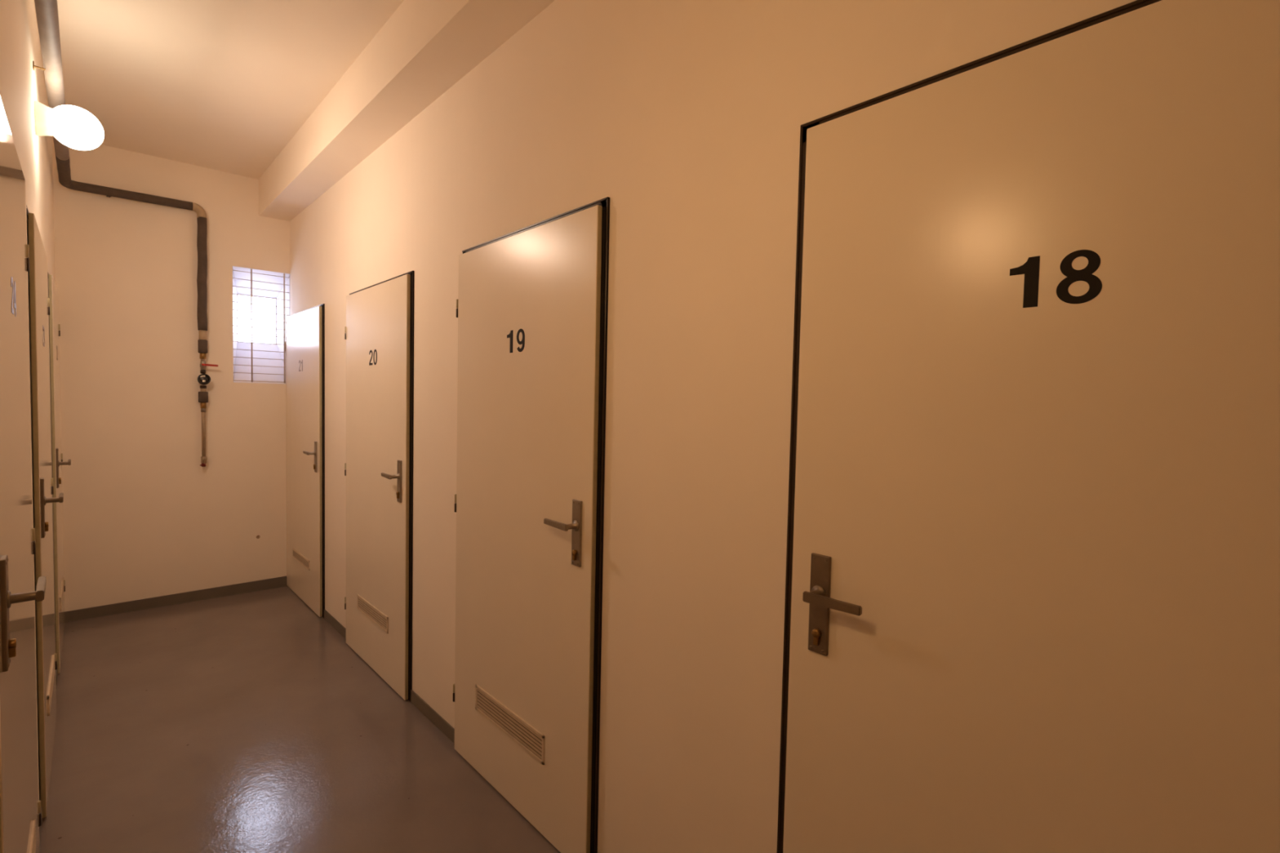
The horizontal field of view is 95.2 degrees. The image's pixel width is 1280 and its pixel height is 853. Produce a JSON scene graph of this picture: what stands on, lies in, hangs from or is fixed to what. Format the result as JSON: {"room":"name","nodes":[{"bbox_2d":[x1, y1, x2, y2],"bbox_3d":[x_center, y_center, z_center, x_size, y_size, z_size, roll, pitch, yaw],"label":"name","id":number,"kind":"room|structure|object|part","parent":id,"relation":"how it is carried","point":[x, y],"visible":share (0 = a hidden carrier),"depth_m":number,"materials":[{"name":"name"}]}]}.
{"room":"storage unit corridor","nodes":[
{"label":"storage unit corridor","id":0,"kind":"room"},
{"bbox_2d":[0,0,55,800],"bbox_3d":[0.141,-0.059,-0.490,0.200,3.093,11.400,-1,3,-43],"label":"wall","id":1,"kind":"structure","parent":0,"point":[20,85],"depth_m":1.95,"materials":[{"name":"paint"}]},
{"bbox_2d":[0,96,46,852],"bbox_3d":[-1.388,0.345,1.298,0.121,2.030,0.903,-1,3,-43],"label":"door","id":2,"kind":"structure","parent":1,"relation":"in","point":[20,816],"depth_m":1.25,"materials":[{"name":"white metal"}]},
{"bbox_3d":[-1.131,0.332,1.041,0.008,0.200,0.042,-1,3,-43],"label":"handle","id":3,"kind":"part","parent":2,"relation":"part of","materials":[{"name":"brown metal"}]},
{"bbox_3d":[-1.143,0.306,1.092,0.046,0.031,0.123,-1,3,-43],"label":"lever","id":4,"kind":"part","parent":2,"relation":"part of","materials":[{"name":"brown metal"}]},
{"bbox_2d":[29,818,35,852],"bbox_3d":[-1.397,1.053,1.335,0.005,0.072,0.460,-1,3,-43],"label":"ventilation grille","id":5,"kind":"object","parent":2,"relation":"attached to","point":[33,834],"depth_m":1.45,"materials":[{"name":"white plastic"}]},
{"bbox_2d":[26,204,63,817],"bbox_3d":[-2.271,0.287,2.230,0.118,2.028,0.903,-1,3,-43],"label":"door","id":6,"kind":"structure","parent":1,"relation":"in","point":[37,282],"depth_m":1.99,"materials":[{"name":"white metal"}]},
{"bbox_3d":[-2.295,0.288,2.206,0.050,2.028,0.900,-1,3,-43],"label":"frame","id":7,"kind":"part","parent":6,"relation":"part of","materials":[{"name":"brown metal"}]},
{"bbox_3d":[-2.014,0.274,1.973,0.008,0.200,0.042,-1,3,-43],"label":"handle","id":8,"kind":"part","parent":6,"relation":"part of","materials":[{"name":"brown metal"}]},
{"bbox_2d":[47,654,54,715],"bbox_3d":[-2.281,0.995,2.266,0.005,0.072,0.460,-1,3,-43],"label":"ventilation grille","id":9,"kind":"object","parent":6,"relation":"attached to","point":[52,667],"depth_m":2.21,"materials":[{"name":"white plastic"}]},
{"bbox_3d":[-2.026,0.248,2.023,0.046,0.031,0.123,-1,3,-43],"label":"lever","id":10,"kind":"part","parent":6,"relation":"part of","materials":[{"name":"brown metal"}]},
{"bbox_2d":[39,669,57,847],"bbox_3d":[0.208,1.435,-0.383,0.006,0.062,11.028,-1,3,-43],"label":"baseboard","id":11,"kind":"structure","parent":1,"relation":"attached to","point":[56,674],"depth_m":1.92,"materials":[{"name":"paint"}]},
{"bbox_2d":[48,273,71,673],"bbox_3d":[-3.214,0.226,3.228,0.117,2.026,0.903,-1,3,-43],"label":"door","id":12,"kind":"structure","parent":1,"relation":"in","point":[57,462],"depth_m":2.96,"materials":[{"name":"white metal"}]},
{"bbox_3d":[-2.959,0.212,2.970,0.008,0.200,0.042,-1,3,-43],"label":"handle","id":13,"kind":"part","parent":12,"relation":"part of","materials":[{"name":"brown metal"}]},
{"bbox_2d":[60,577,63,611],"bbox_3d":[-3.225,0.932,3.264,0.005,0.072,0.460,-1,3,-43],"label":"ventilation grille","id":14,"kind":"object","parent":12,"relation":"attached to","point":[62,584],"depth_m":3.22,"materials":[{"name":"white plastic"}]},
{"bbox_3d":[-2.971,0.186,3.021,0.046,0.031,0.123,-1,3,-43],"label":"lever","id":15,"kind":"part","parent":12,"relation":"part of","materials":[{"name":"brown metal"}]},
{"bbox_2d":[34,100,104,150],"bbox_3d":[-2.267,-1.194,2.329,0.197,0.162,0.162,-1,3,-43],"label":"wall lamp","id":16,"kind":"object","parent":1,"relation":"attached to","point":[75,127],"visible":1,"depth_m":2.28,"materials":[{"name":"white glass"}]},
{"bbox_3d":[-2.249,-1.194,2.345,0.147,0.162,0.162,-1,3,-43],"label":"glass globe","id":17,"kind":"part","parent":16,"relation":"part of"},
{"bbox_2d":[32,0,217,466],"bbox_3d":[0.528,-0.365,-0.185,0.788,1.782,11.000,-1,3,-43],"label":"pipe","id":18,"kind":"object","parent":1,"relation":"attached to","point":[46,11],"visible":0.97,"depth_m":3.57,"materials":[{"name":"grey plastic"}]},
{"bbox_3d":[-2.938,-0.419,3.994,0.090,0.016,0.022,-1,3,-43],"label":"valve lever","id":19,"kind":"part","parent":18,"relation":"part of","materials":[{"name":"red plastic"}]},
{"bbox_2d":[52,136,289,611],"bbox_3d":[-3.154,-0.320,4.040,1.648,3.093,0.222,-1,3,-40],"label":"wall","id":20,"kind":"structure","parent":0,"point":[143,518],"depth_m":3.87,"materials":[{"name":"paint"}]},
{"bbox_2d":[64,576,287,622],"bbox_3d":[-3.109,1.171,4.021,1.236,0.078,0.006,-1,3,-40],"label":"baseboard","id":21,"kind":"structure","parent":20,"relation":"attached to","point":[278,582],"depth_m":3.97,"materials":[{"name":"paint"}]},
{"bbox_2d":[232,266,289,384],"bbox_3d":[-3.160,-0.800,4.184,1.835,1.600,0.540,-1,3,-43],"label":"window","id":22,"kind":"structure","parent":20,"relation":"in","point":[260,378],"depth_m":4.41,"materials":[{"name":"white paint"}]},
{"bbox_3d":[-2.998,-0.833,4.575,0.322,0.430,0.050,-1,3,-43],"label":"frame","id":23,"kind":"part","parent":22,"relation":"part of","materials":[{"name":"white plastic"}]},
{"bbox_3d":[-2.878,-0.420,4.391,0.350,0.435,0.420,-1,3,-43],"label":"sloping sill","id":24,"kind":"part","parent":22,"relation":"part of","materials":[{"name":"white paint"}]},
{"bbox_2d":[232,269,289,383],"bbox_3d":[-2.744,-0.721,4.241,0.354,0.823,0.013,-1,3,-41],"label":"window grille","id":25,"kind":"object","parent":22,"relation":"attached to","point":[251,272],"visible":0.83,"depth_m":4.23,"materials":[{"name":"metal"}]},
{"bbox_2d":[34,0,404,179],"bbox_3d":[0.679,-1.590,-0.043,1.635,0.150,11.450,-1,3,-43],"label":"ceiling","id":26,"kind":"structure","parent":0,"point":[225,86],"depth_m":2.75,"materials":[{"name":"paint"}]},
{"bbox_2d":[258,0,555,221],"bbox_3d":[1.111,-1.396,0.268,0.204,0.264,10.992,-1,3,-43],"label":"beam","id":27,"kind":"structure","parent":26,"relation":"attached to","point":[424,47],"depth_m":2.50,"materials":[{"name":"paint"}]},
{"bbox_2d":[40,586,559,852],"bbox_3d":[0.611,1.515,0.086,1.635,0.120,11.450,-1,3,-43],"label":"floor","id":28,"kind":"structure","parent":0,"point":[247,722],"depth_m":2.37,"materials":[{"name":"grey paint"}]},
{"bbox_2d":[289,0,1136,852],"bbox_3d":[1.277,-0.072,0.397,0.200,3.093,11.131,-1,3,-43],"label":"wall","id":29,"kind":"structure","parent":0,"point":[687,115],"depth_m":1.53,"materials":[{"name":"paint"}]},
{"bbox_2d":[284,303,324,617],"bbox_3d":[-2.341,0.212,4.066,0.130,2.023,0.898,-1,3,-43],"label":"door","id":30,"kind":"structure","parent":29,"relation":"in","point":[304,343],"depth_m":3.95,"materials":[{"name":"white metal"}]},
{"bbox_2d":[292,548,309,570],"bbox_3d":[-2.375,0.927,4.096,0.005,0.066,0.435,-1,3,-43],"label":"ventilation grille","id":31,"kind":"object","parent":30,"relation":"attached to","point":[299,557],"depth_m":4.09,"materials":[{"name":"white plastic"}]},
{"bbox_3d":[-2.151,0.171,3.804,0.046,0.031,0.123,-1,3,-43],"label":"lever","id":32,"kind":"part","parent":30,"relation":"part of","materials":[{"name":"metal"}]},
{"bbox_3d":[-2.101,0.196,3.789,0.008,0.200,0.042,-1,3,-43],"label":"handle","id":33,"kind":"part","parent":30,"relation":"part of","materials":[{"name":"metal"}]},
{"bbox_2d":[344,270,414,702],"bbox_3d":[-1.380,0.274,3.050,0.130,2.025,0.897,-1,3,-43],"label":"door","id":34,"kind":"structure","parent":29,"relation":"in","point":[379,330],"depth_m":2.95,"materials":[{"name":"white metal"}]},
{"bbox_2d":[356,594,388,633],"bbox_3d":[-1.408,0.979,3.072,0.005,0.082,0.455,-1,3,-43],"label":"ventilation grille","id":35,"kind":"object","parent":34,"relation":"attached to","point":[377,616],"depth_m":3.06,"materials":[{"name":"white plastic"}]},
{"bbox_3d":[-1.190,0.235,2.787,0.046,0.031,0.123,-1,3,-43],"label":"lever","id":36,"kind":"part","parent":34,"relation":"part of","materials":[{"name":"metal"}]},
{"bbox_3d":[-1.140,0.260,2.772,0.008,0.200,0.042,-1,3,-43],"label":"handle","id":37,"kind":"part","parent":34,"relation":"part of","materials":[{"name":"metal"}]},
{"bbox_2d":[324,608,454,743],"bbox_3d":[1.420,1.442,0.123,0.006,0.059,10.100,-1,3,-43],"label":"baseboard","id":38,"kind":"structure","parent":29,"relation":"attached to","point":[443,726],"depth_m":2.65,"materials":[{"name":"paint"}]},
{"bbox_2d":[453,196,609,852],"bbox_3d":[-0.429,0.334,2.043,0.130,2.031,0.902,-1,3,-43],"label":"door","id":39,"kind":"structure","parent":29,"relation":"in","point":[532,300],"depth_m":1.94,"materials":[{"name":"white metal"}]},
{"bbox_2d":[475,684,544,764],"bbox_3d":[-0.473,1.051,2.083,0.005,0.098,0.464,-1,3,-43],"label":"ventilation grille","id":40,"kind":"object","parent":39,"relation":"attached to","point":[528,737],"depth_m":2.06,"materials":[{"name":"white plastic"}]},
{"bbox_3d":[-0.241,0.297,1.782,0.046,0.031,0.123,-1,3,-43],"label":"lever","id":41,"kind":"part","parent":39,"relation":"part of","materials":[{"name":"metal"}]},
{"bbox_3d":[-0.191,0.322,1.768,0.008,0.200,0.042,-1,3,-43],"label":"handle","id":42,"kind":"part","parent":39,"relation":"part of","materials":[{"name":"metal"}]},
{"bbox_2d":[777,0,1279,852],"bbox_3d":[0.620,0.403,0.933,0.130,2.031,0.909,-1,3,-43],"label":"door","id":43,"kind":"structure","parent":29,"relation":"in","point":[1032,604],"depth_m":0.90,"materials":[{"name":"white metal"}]},
{"bbox_3d":[0.363,0.359,1.182,0.008,0.200,0.042,-1,3,-43],"label":"handle","id":44,"kind":"part","parent":43,"relation":"part of","materials":[{"name":"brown metal"}]},
{"bbox_3d":[0.376,0.338,1.130,0.046,0.031,0.123,-1,3,-43],"label":"lever","id":45,"kind":"part","parent":43,"relation":"part of","materials":[{"name":"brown metal"}]}
]}

